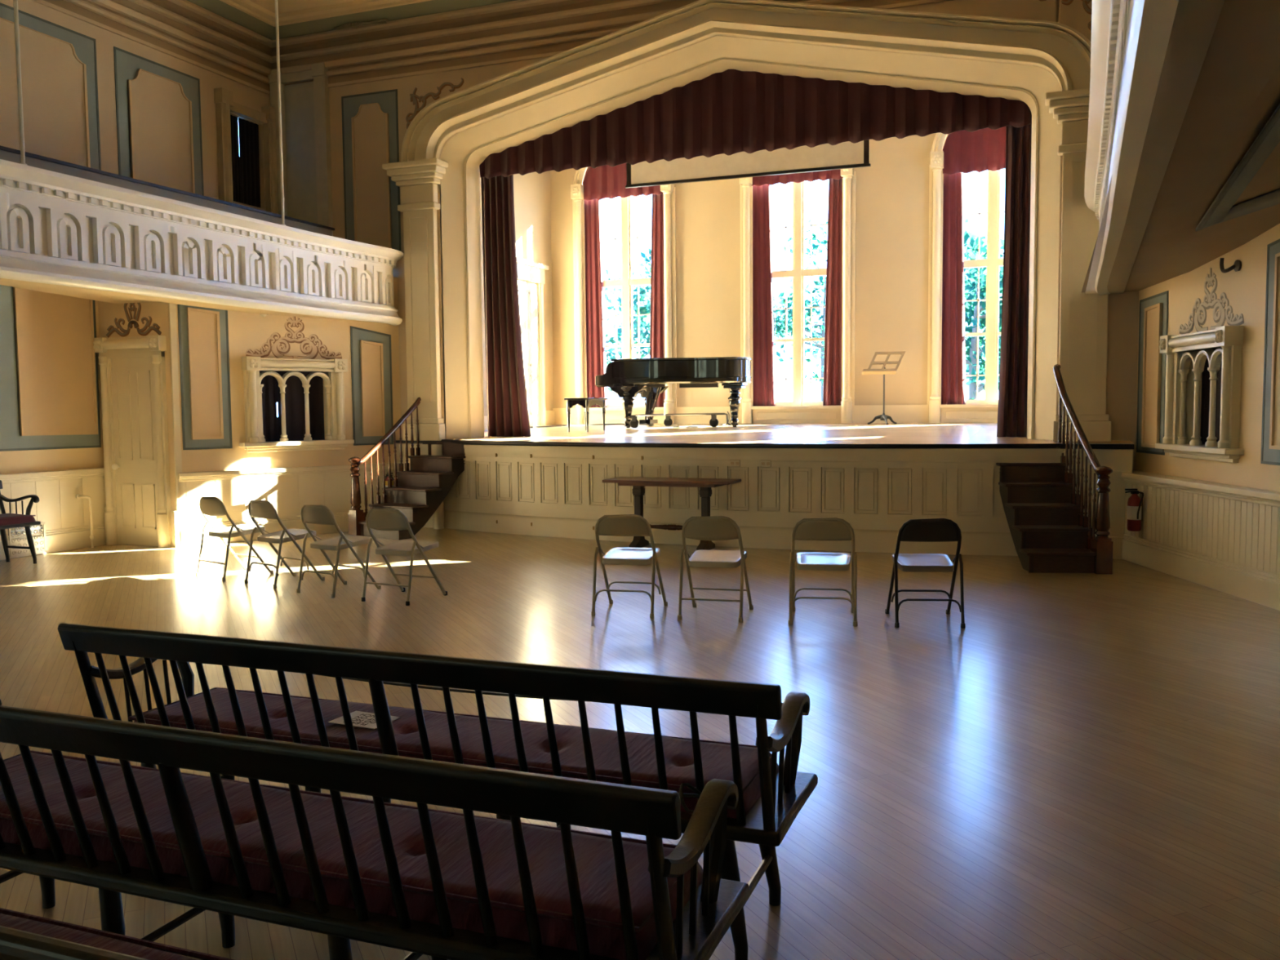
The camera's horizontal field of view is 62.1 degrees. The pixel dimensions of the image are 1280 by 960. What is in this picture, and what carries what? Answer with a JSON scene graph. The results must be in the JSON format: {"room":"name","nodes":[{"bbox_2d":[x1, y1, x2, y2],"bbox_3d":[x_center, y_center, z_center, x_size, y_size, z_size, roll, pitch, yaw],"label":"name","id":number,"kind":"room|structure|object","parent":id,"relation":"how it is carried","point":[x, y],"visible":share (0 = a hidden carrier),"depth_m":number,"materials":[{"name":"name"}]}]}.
{"room":"event venue","nodes":[
{"label":"event venue","id":0,"kind":"room"},
{"bbox_2d":[0,300,104,474],"bbox_3d":[-8.888,-0.481,6.064,0.150,3.400,14.200,1,4,21],"label":"wall","id":1,"kind":"structure","parent":0,"point":[51,460],"depth_m":11.95,"materials":[{"name":"beige paint"}]},
{"bbox_2d":[8,522,46,556],"bbox_3d":[-6.668,0.645,11.561,0.030,0.330,0.440,1,4,21],"label":"air vent","id":2,"kind":"object","parent":1,"relation":"attached to","point":[18,531],"visible":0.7,"depth_m":11.54,"materials":[{"name":"metal"}]},
{"bbox_2d":[0,284,101,451],"bbox_3d":[-6.675,-1.246,11.547,0.038,1.855,1.900,1,4,21],"label":"wall panel","id":3,"kind":"object","parent":1,"relation":"attached to","point":[50,399],"visible":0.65,"depth_m":11.79,"materials":[{"name":"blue paint"}]},
{"bbox_2d":[0,467,106,559],"bbox_3d":[-8.742,0.759,6.193,0.081,0.905,14.180,1,4,21],"label":"wainscoting","id":4,"kind":"structure","parent":1,"relation":"attached to","point":[66,517],"depth_m":11.96,"materials":[{"name":"beige paint"}]},
{"bbox_2d":[0,0,270,211],"bbox_3d":[-8.084,-3.829,6.912,0.160,3.350,16.800,1,4,21],"label":"wall","id":5,"kind":"structure","parent":0,"point":[105,41],"depth_m":12.51,"materials":[{"name":"beige paint"}]},
{"bbox_2d":[0,2,101,170],"bbox_3d":[-6.352,-3.861,11.156,0.038,2.010,1.650,1,4,21],"label":"wall panel","id":6,"kind":"object","parent":5,"relation":"attached to","point":[59,64],"visible":0.81,"depth_m":11.32,"materials":[{"name":"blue paint"}]},
{"bbox_2d":[113,46,204,195],"bbox_3d":[-5.733,-3.976,12.768,0.038,2.010,1.310,1,4,21],"label":"wall panel","id":7,"kind":"object","parent":5,"relation":"attached to","point":[158,105],"visible":0.81,"depth_m":12.69,"materials":[{"name":"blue paint"}]},
{"bbox_2d":[0,145,403,325],"bbox_3d":[-6.535,-2.236,8.347,2.595,1.230,13.170,1,4,21],"label":"gallery","id":8,"kind":"object","parent":5,"relation":"attached to","point":[67,228],"visible":1,"depth_m":10.54,"materials":[{"name":"white paint"}]},
{"bbox_2d":[213,87,278,213],"bbox_3d":[-5.236,-4.296,14.105,0.280,1.460,1.080,1,4,21],"label":"window","id":9,"kind":"structure","parent":5,"relation":"in","point":[223,98],"depth_m":13.76,"materials":[{"name":"beige wood"}]},
{"bbox_2d":[230,115,260,207],"bbox_3d":[-5.301,-4.213,14.139,0.035,1.190,0.729,1,4,21],"label":"drape","id":10,"kind":"object","parent":9,"relation":"hanging from","point":[245,151],"visible":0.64,"depth_m":14.20,"materials":[{"name":"black fabric"}]},
{"bbox_2d":[31,0,953,95],"bbox_3d":[-1.950,-4.932,4.478,13.000,0.650,16.600,1,4,21],"label":"crown molding","id":11,"kind":"structure","parent":5,"relation":"attached to","point":[518,30],"depth_m":13.23,"materials":[{"name":"paint"}]},
{"bbox_2d":[97,301,175,511],"bbox_3d":[-5.837,-0.888,12.405,1.200,3.300,0.150,1,4,21],"label":"wall","id":12,"kind":"structure","parent":0,"point":[157,311],"depth_m":12.20,"materials":[{"name":"beige paint"}]},
{"bbox_2d":[93,335,171,547],"bbox_3d":[-5.871,-0.440,12.308,0.990,2.420,0.175,1,4,21],"label":"door","id":13,"kind":"structure","parent":12,"relation":"in","point":[133,387],"depth_m":12.33,"materials":[{"name":"beige paint"}]},
{"bbox_2d":[106,302,161,337],"bbox_3d":[-5.848,-1.866,12.255,0.841,0.431,0.005,1,4,21],"label":"crest","id":14,"kind":"object","parent":12,"relation":"attached to","point":[111,329],"visible":0.98,"depth_m":12.25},
{"bbox_2d":[168,302,184,547],"bbox_3d":[-5.339,-0.676,12.162,0.110,2.900,0.150,-4,5,-43],"label":"trim","id":15,"kind":"structure","parent":12,"relation":"attached to","point":[176,517],"depth_m":12.14,"materials":[{"name":"beige paint"}]},
{"bbox_2d":[167,276,400,511],"bbox_3d":[-4.314,-0.955,13.192,2.960,3.300,0.160,-4,5,-43],"label":"wall","id":16,"kind":"structure","parent":0,"point":[246,331],"depth_m":12.99,"materials":[{"name":"beige paint"}]},
{"bbox_2d":[177,304,232,449],"bbox_3d":[-5.044,-1.215,12.348,0.570,1.715,0.038,-4,5,-43],"label":"wall panel","id":17,"kind":"object","parent":16,"relation":"attached to","point":[203,332],"visible":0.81,"depth_m":12.34,"materials":[{"name":"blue paint"}]},
{"bbox_2d":[177,462,399,546],"bbox_3d":[-4.144,0.264,13.266,3.140,0.855,0.081,-4,5,-43],"label":"wainscot","id":18,"kind":"structure","parent":16,"relation":"attached to","point":[288,490],"depth_m":12.95,"materials":[{"name":"beige paint"}]},
{"bbox_2d":[245,316,342,359],"bbox_3d":[-4.252,-1.758,13.088,1.258,0.594,0.005,-4,5,-43],"label":"crest","id":19,"kind":"object","parent":16,"relation":"attached to","point":[291,336],"visible":0.99,"depth_m":13.07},
{"bbox_2d":[239,356,354,452],"bbox_3d":[-4.258,-0.931,13.120,1.430,1.140,0.344,-4,5,-43],"label":"window","id":20,"kind":"structure","parent":16,"relation":"in","point":[334,369],"depth_m":13.02,"materials":[{"name":"beige paint"}]},
{"bbox_2d":[259,370,324,441],"bbox_3d":[-4.395,-0.920,13.271,1.180,1.060,0.057,-4,5,-44],"label":"window curtain","id":21,"kind":"object","parent":20,"relation":"hanging from","point":[295,406],"visible":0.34,"depth_m":13.30,"materials":[{"name":"fabric"}]},
{"bbox_2d":[350,325,393,445],"bbox_3d":[-3.477,-1.221,13.831,0.580,1.530,0.038,-4,5,-43],"label":"wall panel","id":22,"kind":"object","parent":16,"relation":"attached to","point":[371,350],"visible":0.98,"depth_m":13.81,"materials":[{"name":"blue paint"}]},
{"bbox_2d":[248,0,355,13],"bbox_3d":[-2.123,-5.437,4.562,13.800,0.130,16.900,1,4,21],"label":"ceiling","id":23,"kind":"structure","parent":0,"point":[284,6],"depth_m":13.27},
{"bbox_2d":[13,0,26,164],"bbox_3d":[-5.180,-4.118,8.804,0.060,3.020,0.057,1,4,21],"label":"rod","id":24,"kind":"object","parent":23,"relation":"hanging from","point":[15,2],"visible":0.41,"depth_m":8.85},
{"bbox_2d":[275,0,286,226],"bbox_3d":[-4.017,-4.334,11.831,0.060,3.020,0.057,1,4,21],"label":"rod","id":25,"kind":"object","parent":23,"relation":"hanging from","point":[276,1],"visible":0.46,"depth_m":11.84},
{"bbox_2d":[219,0,431,26],"bbox_3d":[-2.034,-5.323,4.240,12.100,0.055,16.150,1,4,21],"label":"trim","id":26,"kind":"structure","parent":23,"relation":"attached to","point":[247,6],"depth_m":13.38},
{"bbox_2d":[186,0,516,39],"bbox_3d":[-1.986,-5.300,4.369,12.640,0.120,16.420,1,4,21],"label":"cove","id":27,"kind":"object","parent":23,"relation":"attached to","point":[218,7],"visible":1,"depth_m":13.47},
{"bbox_2d":[479,169,553,416],"bbox_3d":[-2.337,-3.366,16.333,0.150,5.650,4.600,1,4,21],"label":"wall","id":28,"kind":"structure","parent":0,"point":[531,191],"depth_m":17.69,"materials":[{"name":"beige paint"}]},
{"bbox_2d":[516,257,548,426],"bbox_3d":[-1.804,-2.210,17.370,0.140,2.680,1.240,1,4,21],"label":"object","id":29,"kind":"structure","parent":28,"relation":"in","point":[531,295],"depth_m":17.54,"materials":[{"name":"beige paint"}]},
{"bbox_2d":[0,527,1279,959],"bbox_3d":[-2.009,1.282,5.157,14.600,0.120,17.200,1,4,21],"label":"floor","id":30,"kind":"structure","parent":0,"point":[1086,767],"depth_m":5.59,"materials":[{"name":"brown wood"}]},
{"bbox_2d":[0,480,40,564],"bbox_3d":[-6.802,0.485,10.385,0.612,0.850,1.734,1,4,21],"label":"bench","id":31,"kind":"object","parent":30,"relation":"on","point":[34,498],"visible":0.91,"depth_m":11.05,"materials":[{"name":"green paint"}]},
{"bbox_2d":[0,925,148,959],"bbox_3d":[-0.919,1.014,1.803,2.464,0.850,0.612,1,4,21],"label":"bench","id":32,"kind":"object","parent":30,"relation":"on","point":[15,944],"visible":1,"depth_m":1.40,"materials":[{"name":"green paint"}]},
{"bbox_2d":[0,907,234,959],"bbox_3d":[-0.897,0.962,1.867,2.220,0.081,0.432,1,4,21],"label":"bench cushion","id":33,"kind":"object","parent":32,"relation":"on","point":[129,945],"visible":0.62,"depth_m":2.12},
{"bbox_2d":[195,497,273,581],"bbox_3d":[-3.853,0.521,10.081,0.486,0.767,0.533,3,5,38],"label":"folding chair","id":34,"kind":"object","parent":30,"relation":"on","point":[210,506],"visible":0.98,"depth_m":9.95,"materials":[{"name":"beige metal"}]},
{"bbox_2d":[244,500,324,588],"bbox_3d":[-3.236,0.544,9.652,0.486,0.767,0.533,3,5,38],"label":"folding chair","id":35,"kind":"object","parent":30,"relation":"on","point":[256,508],"visible":0.98,"depth_m":9.54,"materials":[{"name":"beige metal"}]},
{"bbox_2d":[296,504,381,598],"bbox_3d":[-2.597,0.574,9.140,0.486,0.767,0.533,2,5,35],"label":"folding chair","id":36,"kind":"object","parent":30,"relation":"on","point":[309,513],"visible":0.98,"depth_m":9.02,"materials":[{"name":"beige metal"}]},
{"bbox_2d":[0,698,749,959],"bbox_3d":[-0.976,0.955,2.674,2.464,0.850,0.612,1,4,21],"label":"bench","id":37,"kind":"object","parent":30,"relation":"on","point":[697,929],"visible":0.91,"depth_m":2.29,"materials":[{"name":"green paint"}]},
{"bbox_2d":[0,753,52,850],"bbox_3d":[-1.646,0.899,2.890,0.718,0.081,0.498,1,4,21],"label":"bench cushion","id":38,"kind":"object","parent":37,"relation":"on","point":[15,765],"depth_m":2.81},
{"bbox_2d":[30,750,84,857],"bbox_3d":[-1.591,0.899,2.887,0.820,0.081,0.534,1,4,21],"label":"bench cushion","id":39,"kind":"object","parent":37,"relation":"on","point":[44,762],"depth_m":2.87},
{"bbox_2d":[62,755,116,862],"bbox_3d":[-1.481,0.901,2.845,0.782,0.081,0.534,1,4,21],"label":"bench cushion","id":40,"kind":"object","parent":37,"relation":"on","point":[77,769],"depth_m":2.83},
{"bbox_2d":[96,760,150,869],"bbox_3d":[-1.370,0.903,2.803,0.748,0.081,0.534,1,4,21],"label":"bench cushion","id":41,"kind":"object","parent":37,"relation":"on","point":[112,775],"depth_m":2.79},
{"bbox_2d":[130,764,187,876],"bbox_3d":[-1.257,0.905,2.759,0.724,0.081,0.534,1,4,21],"label":"bench cushion","id":42,"kind":"object","parent":37,"relation":"on","point":[148,781],"depth_m":2.75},
{"bbox_2d":[180,772,238,886],"bbox_3d":[-1.102,0.907,2.700,0.678,0.081,0.534,1,4,21],"label":"bench cushion","id":43,"kind":"object","parent":37,"relation":"on","point":[199,788],"depth_m":2.68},
{"bbox_2d":[221,777,276,893],"bbox_3d":[-0.985,0.909,2.656,0.635,0.081,0.534,1,4,21],"label":"bench cushion","id":44,"kind":"object","parent":37,"relation":"on","point":[238,793],"depth_m":2.62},
{"bbox_2d":[259,783,315,901],"bbox_3d":[-0.875,0.911,2.613,0.600,0.081,0.534,1,4,21],"label":"bench cushion","id":45,"kind":"object","parent":37,"relation":"on","point":[277,800],"depth_m":2.58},
{"bbox_2d":[299,789,355,908],"bbox_3d":[-0.765,0.913,2.571,0.565,0.081,0.534,1,4,21],"label":"bench cushion","id":46,"kind":"object","parent":37,"relation":"on","point":[318,806],"depth_m":2.54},
{"bbox_2d":[341,795,396,916],"bbox_3d":[-0.652,0.915,2.528,0.528,0.081,0.534,1,4,21],"label":"bench cushion","id":47,"kind":"object","parent":37,"relation":"on","point":[360,813],"depth_m":2.51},
{"bbox_2d":[383,801,439,924],"bbox_3d":[-0.542,0.917,2.486,0.498,0.081,0.534,1,4,21],"label":"bench cushion","id":48,"kind":"object","parent":37,"relation":"on","point":[404,822],"depth_m":2.48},
{"bbox_2d":[427,808,484,933],"bbox_3d":[-0.432,0.919,2.444,0.462,0.081,0.534,1,4,21],"label":"bench cushion","id":49,"kind":"object","parent":37,"relation":"on","point":[449,829],"depth_m":2.43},
{"bbox_2d":[473,815,529,942],"bbox_3d":[-0.320,0.920,2.401,0.426,0.081,0.534,1,4,21],"label":"bench cushion","id":50,"kind":"object","parent":37,"relation":"on","point":[495,836],"depth_m":2.38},
{"bbox_2d":[521,822,577,951],"bbox_3d":[-0.208,0.922,2.358,0.393,0.081,0.534,1,4,21],"label":"bench cushion","id":51,"kind":"object","parent":37,"relation":"on","point":[544,843],"depth_m":2.33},
{"bbox_2d":[570,829,626,959],"bbox_3d":[-0.098,0.924,2.316,0.358,0.081,0.534,1,4,21],"label":"bench cushion","id":52,"kind":"object","parent":37,"relation":"on","point":[593,852],"depth_m":2.28,"materials":[{"name":"fabric"}]},
{"bbox_2d":[621,836,657,959],"bbox_3d":[-0.017,0.925,2.291,0.257,0.081,0.522,1,4,21],"label":"bench cushion","id":53,"kind":"object","parent":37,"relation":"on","point":[635,851],"depth_m":2.28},
{"bbox_2d":[361,508,447,605],"bbox_3d":[-1.941,0.594,8.749,0.486,0.767,0.533,1,4,26],"label":"folding chair","id":54,"kind":"object","parent":30,"relation":"on","point":[380,519],"visible":1,"depth_m":8.60,"materials":[{"name":"beige metal"}]},
{"bbox_2d":[347,397,465,540],"bbox_3d":[-2.852,-0.317,13.414,0.828,1.971,1.514,2,5,32],"label":"stair","id":55,"kind":"structure","parent":30,"relation":"on","point":[417,492],"depth_m":13.32,"materials":[{"name":"brown wood"}]},
{"bbox_2d":[57,622,817,959],"bbox_3d":[-0.691,0.903,3.414,2.464,0.850,0.612,1,4,21],"label":"bench","id":56,"kind":"object","parent":30,"relation":"on","point":[784,793],"visible":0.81,"depth_m":3.06,"materials":[{"name":"green paint"}]},
{"bbox_2d":[128,687,778,818],"bbox_3d":[-0.674,0.851,3.480,2.210,0.081,0.432,1,4,21],"label":"bench cushion","id":57,"kind":"object","parent":56,"relation":"on","point":[716,756],"visible":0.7,"depth_m":3.35,"materials":[{"name":"fabric"}]},
{"bbox_2d":[591,514,667,617],"bbox_3d":[-0.076,0.619,8.131,0.486,0.767,0.533,0,4,13],"label":"folding chair","id":58,"kind":"object","parent":30,"relation":"on","point":[618,525],"visible":1,"depth_m":7.95,"materials":[{"name":"beige metal"}]},
{"bbox_2d":[602,476,741,550],"bbox_3d":[0.351,0.374,11.701,1.440,0.765,0.520,1,4,21],"label":"trestle table","id":59,"kind":"object","parent":30,"relation":"on","point":[638,484],"visible":0.7,"depth_m":11.58,"materials":[{"name":"brown wood"}]},
{"bbox_2d":[677,515,753,622],"bbox_3d":[0.571,0.626,7.948,0.486,0.767,0.533,1,4,15],"label":"folding chair","id":60,"kind":"object","parent":30,"relation":"on","point":[708,527],"visible":1,"depth_m":7.77,"materials":[{"name":"beige metal"}]},
{"bbox_2d":[395,422,1134,559],"bbox_3d":[1.566,-0.082,14.435,9.000,1.284,5.476,1,4,21],"label":"stage","id":61,"kind":"object","parent":30,"relation":"on","point":[877,478],"visible":0.84,"depth_m":11.78,"materials":[{"name":"beige paint"}]},
{"bbox_2d":[564,397,608,431],"bbox_3d":[-0.774,-0.943,15.389,0.380,0.485,0.720,1,4,21],"label":"piano bench","id":62,"kind":"object","parent":61,"relation":"on","point":[586,403],"visible":0.97,"depth_m":15.13,"materials":[{"name":"black paint"}]},
{"bbox_2d":[595,356,751,427],"bbox_3d":[0.615,-1.322,16.257,2.222,1.030,1.440,1,4,21],"label":"grand piano","id":63,"kind":"object","parent":61,"relation":"on","point":[628,378],"visible":0.94,"depth_m":15.73,"materials":[{"name":"black paint"}]},
{"bbox_2d":[862,351,905,425],"bbox_3d":[3.639,-1.374,15.890,0.590,1.095,0.448,1,4,21],"label":"music stand","id":64,"kind":"object","parent":61,"relation":"on","point":[883,371],"visible":0.96,"depth_m":15.88,"materials":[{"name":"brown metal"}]},
{"bbox_2d":[996,124,1031,437],"bbox_3d":[4.243,-2.221,11.922,0.417,3.476,0.127,1,4,21],"label":"drape","id":65,"kind":"object","parent":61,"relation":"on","point":[1013,373],"visible":0.73,"depth_m":11.92,"materials":[{"name":"red fabric"}]},
{"bbox_2d":[788,517,857,626],"bbox_3d":[1.337,0.631,7.762,0.486,0.767,0.533,0,4,10],"label":"folding chair","id":66,"kind":"object","parent":30,"relation":"on","point":[825,528],"visible":1,"depth_m":7.57,"materials":[{"name":"beige metal"}]},
{"bbox_2d":[884,518,965,628],"bbox_3d":[2.045,0.632,7.651,0.486,0.767,0.533,0,4,5],"label":"folding chair","id":67,"kind":"object","parent":30,"relation":"on","point":[931,530],"visible":1,"depth_m":7.46,"materials":[{"name":"black metal"}]},
{"bbox_2d":[995,364,1113,574],"bbox_3d":[3.993,-0.178,10.454,0.755,1.971,1.648,0,4,5],"label":"stair","id":68,"kind":"structure","parent":30,"relation":"on","point":[1051,531],"depth_m":10.21,"materials":[{"name":"brown wood"}]},
{"bbox_2d":[328,0,1138,470],"bbox_3d":[1.104,-2.635,12.486,13.150,6.650,0.200,1,4,21],"label":"wall","id":69,"kind":"structure","parent":0,"point":[1123,308],"depth_m":11.35,"materials":[{"name":"beige paint"}]},
{"bbox_2d":[267,62,333,236],"bbox_3d":[-4.591,-4.221,14.394,0.920,2.660,0.110,1,4,21],"label":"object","id":70,"kind":"structure","parent":69,"relation":"in","point":[305,107],"depth_m":14.37,"materials":[{"name":"paint"}]},
{"bbox_2d":[341,88,401,251],"bbox_3d":[-3.563,-4.037,14.051,0.870,2.120,0.038,1,4,21],"label":"wall panel","id":71,"kind":"object","parent":69,"relation":"attached to","point":[370,121],"visible":0.83,"depth_m":14.04,"materials":[{"name":"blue paint"}]},
{"bbox_2d":[382,157,448,440],"bbox_3d":[-2.877,-2.296,13.782,0.820,3.570,0.280,1,4,21],"label":"pilaster","id":72,"kind":"object","parent":69,"relation":"attached to","point":[418,180],"visible":0.98,"depth_m":13.80,"materials":[{"name":"beige paint"}]},
{"bbox_2d":[400,0,1091,161],"bbox_3d":[0.839,-4.753,12.190,8.300,1.480,0.260,1,4,21],"label":"trim","id":73,"kind":"structure","parent":69,"relation":"attached to","point":[1058,48],"depth_m":11.97,"materials":[{"name":"beige paint"}]},
{"bbox_2d":[439,35,1061,439],"bbox_3d":[0.997,-2.820,12.686,7.460,4.695,0.520,1,4,21],"label":"arch","id":74,"kind":"object","parent":69,"relation":"attached to","point":[464,151],"visible":0.95,"depth_m":12.47,"materials":[{"name":"beige paint"}]},
{"bbox_2d":[480,174,530,436],"bbox_3d":[-1.812,-2.323,14.239,0.671,3.477,0.149,1,4,21],"label":"drape","id":75,"kind":"object","parent":74,"relation":"hanging from","point":[508,415],"visible":0.96,"depth_m":14.24,"materials":[{"name":"red fabric"}]},
{"bbox_2d":[479,69,1031,178],"bbox_3d":[1.072,-4.513,12.785,6.864,1.202,0.118,1,4,21],"label":"valance","id":76,"kind":"object","parent":74,"relation":"attached to","point":[729,112],"visible":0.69,"depth_m":12.70,"materials":[{"name":"red fabric"}]},
{"bbox_2d":[1044,88,1111,441],"bbox_3d":[4.575,-2.170,10.928,0.820,3.570,0.280,1,4,21],"label":"pilaster","id":77,"kind":"object","parent":69,"relation":"attached to","point":[1083,317],"visible":0.62,"depth_m":10.98,"materials":[{"name":"beige paint"}]},
{"bbox_2d":[550,133,948,408],"bbox_3d":[2.601,-3.418,16.821,9.020,5.600,0.250,1,4,21],"label":"wall","id":78,"kind":"structure","parent":0,"point":[892,193],"depth_m":16.49,"materials":[{"name":"beige paint"}]},
{"bbox_2d":[570,167,676,424],"bbox_3d":[-0.271,-3.368,17.769,1.830,4.858,0.345,1,4,21],"label":"window","id":79,"kind":"structure","parent":78,"relation":"in","point":[615,413],"depth_m":17.87,"materials":[{"name":"beige paint"}]},
{"bbox_2d":[584,199,606,408],"bbox_3d":[-0.759,-2.984,18.039,0.373,3.530,0.067,1,4,21],"label":"drape","id":80,"kind":"object","parent":79,"relation":"hanging from","point":[595,340],"visible":0.94,"depth_m":18.04,"materials":[{"name":"red fabric"}]},
{"bbox_2d":[582,163,662,200],"bbox_3d":[-0.288,-5.137,17.635,1.471,0.901,0.060,1,4,21],"label":"window valance","id":81,"kind":"object","parent":79,"relation":"attached to","point":[602,182],"visible":0.52,"depth_m":17.73,"materials":[{"name":"red fabric"}]},
{"bbox_2d":[649,193,665,407],"bbox_3d":[0.289,-2.967,17.640,0.335,3.530,0.061,1,4,21],"label":"drape","id":82,"kind":"object","parent":79,"relation":"hanging from","point":[657,276],"visible":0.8,"depth_m":17.62,"materials":[{"name":"red fabric"}]},
{"bbox_2d":[484,404,927,431],"bbox_3d":[1.809,-0.833,14.867,8.720,0.400,4.300,1,4,21],"label":"baseboard","id":83,"kind":"structure","parent":78,"relation":"attached to","point":[899,413],"depth_m":16.54,"materials":[{"name":"beige paint"}]},
{"bbox_2d":[739,168,855,423],"bbox_3d":[2.465,-3.321,16.722,1.830,4.858,0.345,1,4,21],"label":"window","id":84,"kind":"structure","parent":78,"relation":"in","point":[797,411],"depth_m":16.82,"materials":[{"name":"beige paint"}]},
{"bbox_2d":[752,184,775,406],"bbox_3d":[1.978,-2.938,16.994,0.373,3.530,0.060,1,4,21],"label":"drape","id":85,"kind":"object","parent":84,"relation":"hanging from","point":[763,368],"visible":1,"depth_m":17.00,"materials":[{"name":"red fabric"}]},
{"bbox_2d":[751,168,843,186],"bbox_3d":[2.448,-5.090,16.588,1.472,0.901,0.056,1,4,21],"label":"window valance","id":86,"kind":"object","parent":84,"relation":"attached to","point":[823,175],"visible":0.29,"depth_m":16.61,"materials":[{"name":"red fabric"}]},
{"bbox_2d":[822,178,842,405],"bbox_3d":[3.025,-2.920,16.591,0.334,3.530,0.062,1,4,21],"label":"drape","id":87,"kind":"object","parent":84,"relation":"hanging from","point":[832,393],"visible":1,"depth_m":16.59,"materials":[{"name":"red fabric"}]},
{"bbox_2d":[927,133,1004,422],"bbox_3d":[5.201,-3.275,15.674,1.830,4.858,0.345,1,4,21],"label":"window","id":88,"kind":"structure","parent":78,"relation":"in","point":[984,411],"depth_m":15.87,"materials":[{"name":"beige paint"}]},
{"bbox_2d":[941,172,965,404],"bbox_3d":[4.712,-2.892,15.944,0.373,3.530,0.064,1,4,21],"label":"drape","id":89,"kind":"object","parent":88,"relation":"hanging from","point":[953,351],"visible":1,"depth_m":15.95,"materials":[{"name":"red fabric"}]},
{"bbox_2d":[942,126,1005,174],"bbox_3d":[5.185,-5.009,15.542,1.472,0.971,0.060,1,4,21],"label":"window valance","id":90,"kind":"object","parent":88,"relation":"attached to","point":[984,149],"visible":0.44,"depth_m":15.65,"materials":[{"name":"red fabric"}]},
{"bbox_2d":[1134,223,1279,492],"bbox_3d":[4.847,-0.715,6.218,0.160,3.600,9.500,0,4,4],"label":"wall","id":91,"kind":"structure","parent":0,"point":[1245,289],"depth_m":8.74,"materials":[{"name":"beige paint"}]},
{"bbox_2d":[1124,488,1143,531],"bbox_3d":[4.753,0.286,10.203,0.165,0.405,0.132,3,5,42],"label":"fire extinguisher","id":92,"kind":"object","parent":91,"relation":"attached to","point":[1135,503],"visible":1,"depth_m":10.17,"materials":[{"name":"red metal"}]},
{"bbox_2d":[1136,290,1168,455],"bbox_3d":[5.072,-1.049,10.561,0.038,1.575,0.680,0,4,4],"label":"wall panel","id":93,"kind":"object","parent":91,"relation":"attached to","point":[1153,310],"visible":0.91,"depth_m":10.53,"materials":[{"name":"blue paint"}]},
{"bbox_2d":[1155,325,1244,462],"bbox_3d":[4.994,-0.747,9.396,0.342,1.130,1.420,0,4,4],"label":"window","id":94,"kind":"structure","parent":91,"relation":"in","point":[1184,366],"depth_m":9.33,"materials":[{"name":"beige paint"}]},
{"bbox_2d":[1200,347,1222,444],"bbox_3d":[5.196,-0.737,9.380,0.055,1.070,1.170,0,4,4],"label":"window pane","id":95,"kind":"object","parent":94,"relation":"hanging from","point":[1205,404],"visible":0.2,"depth_m":9.76,"materials":[{"name":"glass"}]},
{"bbox_2d":[1120,470,1279,610],"bbox_3d":[4.953,0.566,7.503,0.670,0.868,7.155,-1,4,-1],"label":"wainscoting","id":96,"kind":"structure","parent":91,"relation":"attached to","point":[1224,538],"depth_m":8.96,"materials":[{"name":"beige paint"}]},
{"bbox_2d":[1178,266,1244,334],"bbox_3d":[4.992,-1.570,9.309,0.005,0.583,1.232,0,4,4],"label":"crest","id":97,"kind":"object","parent":91,"relation":"attached to","point":[1211,300],"visible":0.96,"depth_m":9.27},
{"bbox_2d":[1260,239,1279,465],"bbox_3d":[4.833,-1.016,7.364,0.038,1.914,2.020,0,4,4],"label":"wall panel","id":98,"kind":"object","parent":91,"relation":"attached to","point":[1270,433],"visible":1,"depth_m":8.25,"materials":[{"name":"blue paint"}]},
{"bbox_3d":[1.780,-6.014,14.563,9.020,0.100,4.600,1,4,21],"label":"ceiling","id":99,"kind":"structure","parent":0,"visible":0},
{"bbox_2d":[625,139,871,188],"bbox_3d":[1.416,-5.110,14.659,3.600,1.850,0.100,1,4,21],"label":"projection screen","id":100,"kind":"object","parent":99,"relation":"hanging from","point":[845,155],"visible":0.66,"depth_m":14.67,"materials":[{"name":"fabric"}]},
{"bbox_3d":[4.192,-1.975,2.329,0.200,6.650,16.800,1,4,21],"label":"wall","id":101,"kind":"structure","parent":0,"visible":0},
{"bbox_2d":[1081,0,1279,295],"bbox_3d":[3.363,-2.031,4.520,2.915,1.162,13.104,1,4,21],"label":"gallery","id":102,"kind":"object","parent":101,"relation":"attached to","point":[1182,171],"visible":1,"depth_m":5.06,"materials":[{"name":"white paint"}]},
{"label":"outside","id":103,"kind":"structure","parent":0,"visible":0},
{"bbox_3d":[17.954,-3.064,88.704,150.000,0.100,141.500,1,4,21],"label":"lawn","id":104,"kind":"structure","parent":103,"visible":0},
{"bbox_2d":[602,266,650,399],"bbox_3d":[-1.283,-7.073,63.926,7.948,11.616,8.111,-2,4,-16],"label":"tree","id":105,"kind":"object","parent":104,"relation":"on","point":[611,340],"visible":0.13,"depth_m":63.30,"materials":[{"name":"green plant"}]},
{"bbox_2d":[606,247,651,358],"bbox_3d":[2.383,-7.549,47.907,6.394,14.660,7.768,1,4,21],"label":"tree","id":106,"kind":"object","parent":104,"relation":"on","point":[642,309],"visible":0.09,"depth_m":46.32,"materials":[{"name":"green plant"}]},
{"bbox_2d":[772,219,827,401],"bbox_3d":[10.084,-7.820,58.494,8.949,13.634,8.391,-2,4,-26],"label":"tree","id":107,"kind":"object","parent":104,"relation":"on","point":[777,327],"visible":0.3,"depth_m":57.75,"materials":[{"name":"green plant"}]},
{"bbox_2d":[963,230,1004,399],"bbox_3d":[11.758,-4.195,36.018,7.551,9.417,7.100,1,4,21],"label":"tree","id":108,"kind":"object","parent":104,"relation":"on","point":[971,353],"visible":0.13,"depth_m":35.66,"materials":[{"name":"green plant"}]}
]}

